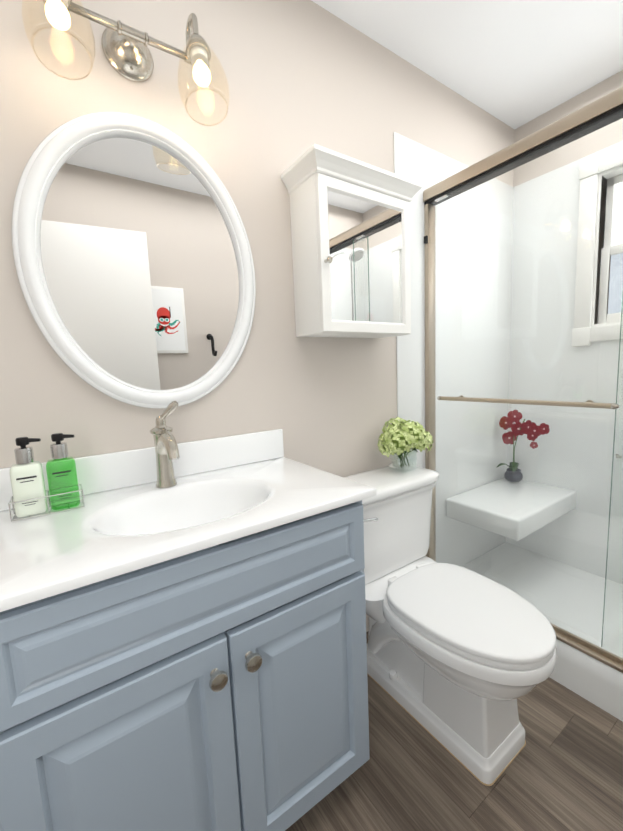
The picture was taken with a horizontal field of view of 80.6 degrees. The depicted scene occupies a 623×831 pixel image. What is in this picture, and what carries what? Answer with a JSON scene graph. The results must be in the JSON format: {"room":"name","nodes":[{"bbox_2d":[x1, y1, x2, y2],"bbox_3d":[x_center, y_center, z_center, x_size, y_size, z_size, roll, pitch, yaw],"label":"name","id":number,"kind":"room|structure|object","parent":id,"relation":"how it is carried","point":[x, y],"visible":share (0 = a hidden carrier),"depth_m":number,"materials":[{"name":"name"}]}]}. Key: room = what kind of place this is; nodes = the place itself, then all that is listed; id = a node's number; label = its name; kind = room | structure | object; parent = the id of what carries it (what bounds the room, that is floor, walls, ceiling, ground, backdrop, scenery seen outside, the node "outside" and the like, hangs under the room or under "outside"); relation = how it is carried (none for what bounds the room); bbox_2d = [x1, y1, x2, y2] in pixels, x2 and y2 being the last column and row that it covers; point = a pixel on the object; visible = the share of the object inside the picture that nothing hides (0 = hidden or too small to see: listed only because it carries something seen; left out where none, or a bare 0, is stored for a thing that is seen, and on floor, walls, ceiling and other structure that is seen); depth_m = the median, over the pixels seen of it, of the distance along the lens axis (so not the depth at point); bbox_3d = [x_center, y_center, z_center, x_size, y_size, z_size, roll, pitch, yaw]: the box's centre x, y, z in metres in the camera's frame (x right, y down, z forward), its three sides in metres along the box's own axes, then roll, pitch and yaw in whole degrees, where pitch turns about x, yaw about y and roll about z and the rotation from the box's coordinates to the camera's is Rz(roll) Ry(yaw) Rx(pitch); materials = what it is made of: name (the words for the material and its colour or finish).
{"room":"bathroom","nodes":[
{"label":"bathroom","id":0,"kind":"room"},
{"bbox_2d":[0,0,514,631],"bbox_3d":[-0.055,-0.206,1.391,3.070,2.430,0.100,-7,9,-34],"label":"wall","id":1,"kind":"structure","parent":0,"point":[300,78],"depth_m":1.19,"materials":[{"name":"beige paint"}]},
{"bbox_2d":[22,0,229,125],"bbox_3d":[-0.426,-0.885,0.875,0.428,0.267,0.222,-7,9,-34],"label":"sconce","id":2,"kind":"object","parent":1,"relation":"attached to","point":[127,53],"visible":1,"depth_m":0.92,"materials":[{"name":"silver metal"}]},
{"bbox_2d":[11,112,255,408],"bbox_3d":[-0.439,-0.410,1.028,0.622,0.784,0.031,-7,9,-34],"label":"oval mirror","id":3,"kind":"object","parent":1,"relation":"attached to","point":[133,260],"visible":0.98,"depth_m":1.00,"materials":[{"name":"white mirror"}]},
{"bbox_2d":[281,144,421,337],"bbox_3d":[0.162,-0.565,1.323,0.481,0.540,0.198,-7,9,-34],"label":"upper cabinet","id":4,"kind":"object","parent":1,"relation":"attached to","point":[350,226],"visible":1,"depth_m":1.24,"materials":[{"name":"white paint"}]},
{"bbox_2d":[285,631,622,830],"bbox_3d":[0.461,1.093,0.868,3.070,0.060,1.745,-7,9,-34],"label":"floor","id":5,"kind":"structure","parent":0,"point":[563,771],"depth_m":1.04,"materials":[{"name":"brown wood"}]},
{"bbox_2d":[0,429,375,830],"bbox_3d":[-0.279,0.592,0.944,0.798,0.976,0.506,-7,9,-34],"label":"bathroom vanity","id":6,"kind":"object","parent":5,"relation":"on","point":[188,652],"visible":0.96,"depth_m":0.74,"materials":[{"name":"blue paint"}]},
{"bbox_2d":[8,433,84,521],"bbox_3d":[-0.617,0.134,0.850,0.138,0.180,0.059,-7,9,-34],"label":"soap bottles","id":7,"kind":"object","parent":6,"relation":"on","point":[29,497],"visible":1,"depth_m":0.83,"materials":[{"name":"white"}]},
{"bbox_2d":[150,401,179,487],"bbox_3d":[-0.377,0.081,0.976,0.072,0.235,0.155,-7,9,-34],"label":"faucet","id":8,"kind":"object","parent":6,"relation":"on","point":[166,449],"visible":1,"depth_m":0.99,"materials":[{"name":"silver metal"}]},
{"bbox_2d":[344,464,556,785],"bbox_3d":[0.415,0.636,1.265,0.536,0.752,0.750,-7,9,-34],"label":"toilet","id":9,"kind":"object","parent":5,"relation":"on","point":[460,660],"visible":0.81,"depth_m":1.14,"materials":[{"name":"white ceramic"}]},
{"bbox_2d":[377,417,432,471],"bbox_3d":[0.380,0.117,1.507,0.224,0.218,0.203,-7,9,-34],"label":"hydrangea vase","id":10,"kind":"object","parent":9,"relation":"on","point":[399,437],"visible":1,"depth_m":1.46,"materials":[{"name":"clear glass"}]},
{"bbox_2d":[462,542,622,721],"bbox_3d":[1.313,0.878,1.432,0.778,0.154,1.530,-7,9,-34],"label":"pan","id":11,"kind":"object","parent":5,"relation":"on","point":[599,684],"visible":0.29,"depth_m":1.65,"materials":[{"name":"white ceramic"}]},
{"bbox_2d":[423,86,622,672],"bbox_3d":[0.986,-0.057,1.119,0.145,1.801,1.530,-7,9,-34],"label":"shower door","id":12,"kind":"structure","parent":11,"relation":"on","point":[601,112],"depth_m":1.33,"materials":[{"name":"clear glass"}]},
{"bbox_2d":[311,0,622,128],"bbox_3d":[0.356,-1.376,0.562,3.070,0.060,1.745,-7,9,-34],"label":"ceiling","id":13,"kind":"structure","parent":0,"point":[514,64],"depth_m":1.45,"materials":[{"name":"white paint"}]},
{"bbox_2d":[513,70,622,186],"bbox_3d":[1.633,-0.296,1.540,0.100,2.430,1.545,-7,9,-34],"label":"wall","id":14,"kind":"structure","parent":0,"point":[614,82],"depth_m":1.79,"materials":[{"name":"beige paint"}]},
{"bbox_2d":[394,132,622,584],"bbox_3d":[1.207,-0.094,1.267,0.948,2.133,1.545,-7,9,-34],"label":"wall panels","id":15,"kind":"object","parent":14,"relation":"attached to","point":[425,167],"visible":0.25,"depth_m":1.90,"materials":[{"name":"white plastic"}]},
{"bbox_2d":[446,477,575,540],"bbox_3d":[1.043,0.459,1.914,0.600,0.100,0.368,-7,9,-34],"label":"shower bench","id":16,"kind":"object","parent":15,"relation":"attached to","point":[503,492],"depth_m":1.80,"materials":[{"name":"white stone"}]},
{"bbox_2d":[497,410,549,481],"bbox_3d":[1.181,0.176,2.026,0.146,0.421,0.247,-7,9,-34],"label":"orchid pot","id":17,"kind":"object","parent":16,"relation":"on","point":[526,426],"depth_m":2.02,"materials":[{"name":"grey"}]},
{"bbox_2d":[571,147,622,346],"bbox_3d":[1.604,-0.756,1.480,0.140,0.880,0.888,-7,9,-34],"label":"window","id":18,"kind":"structure","parent":14,"relation":"in","point":[610,242],"depth_m":1.75,"materials":[{"name":"white paint"}]}
]}

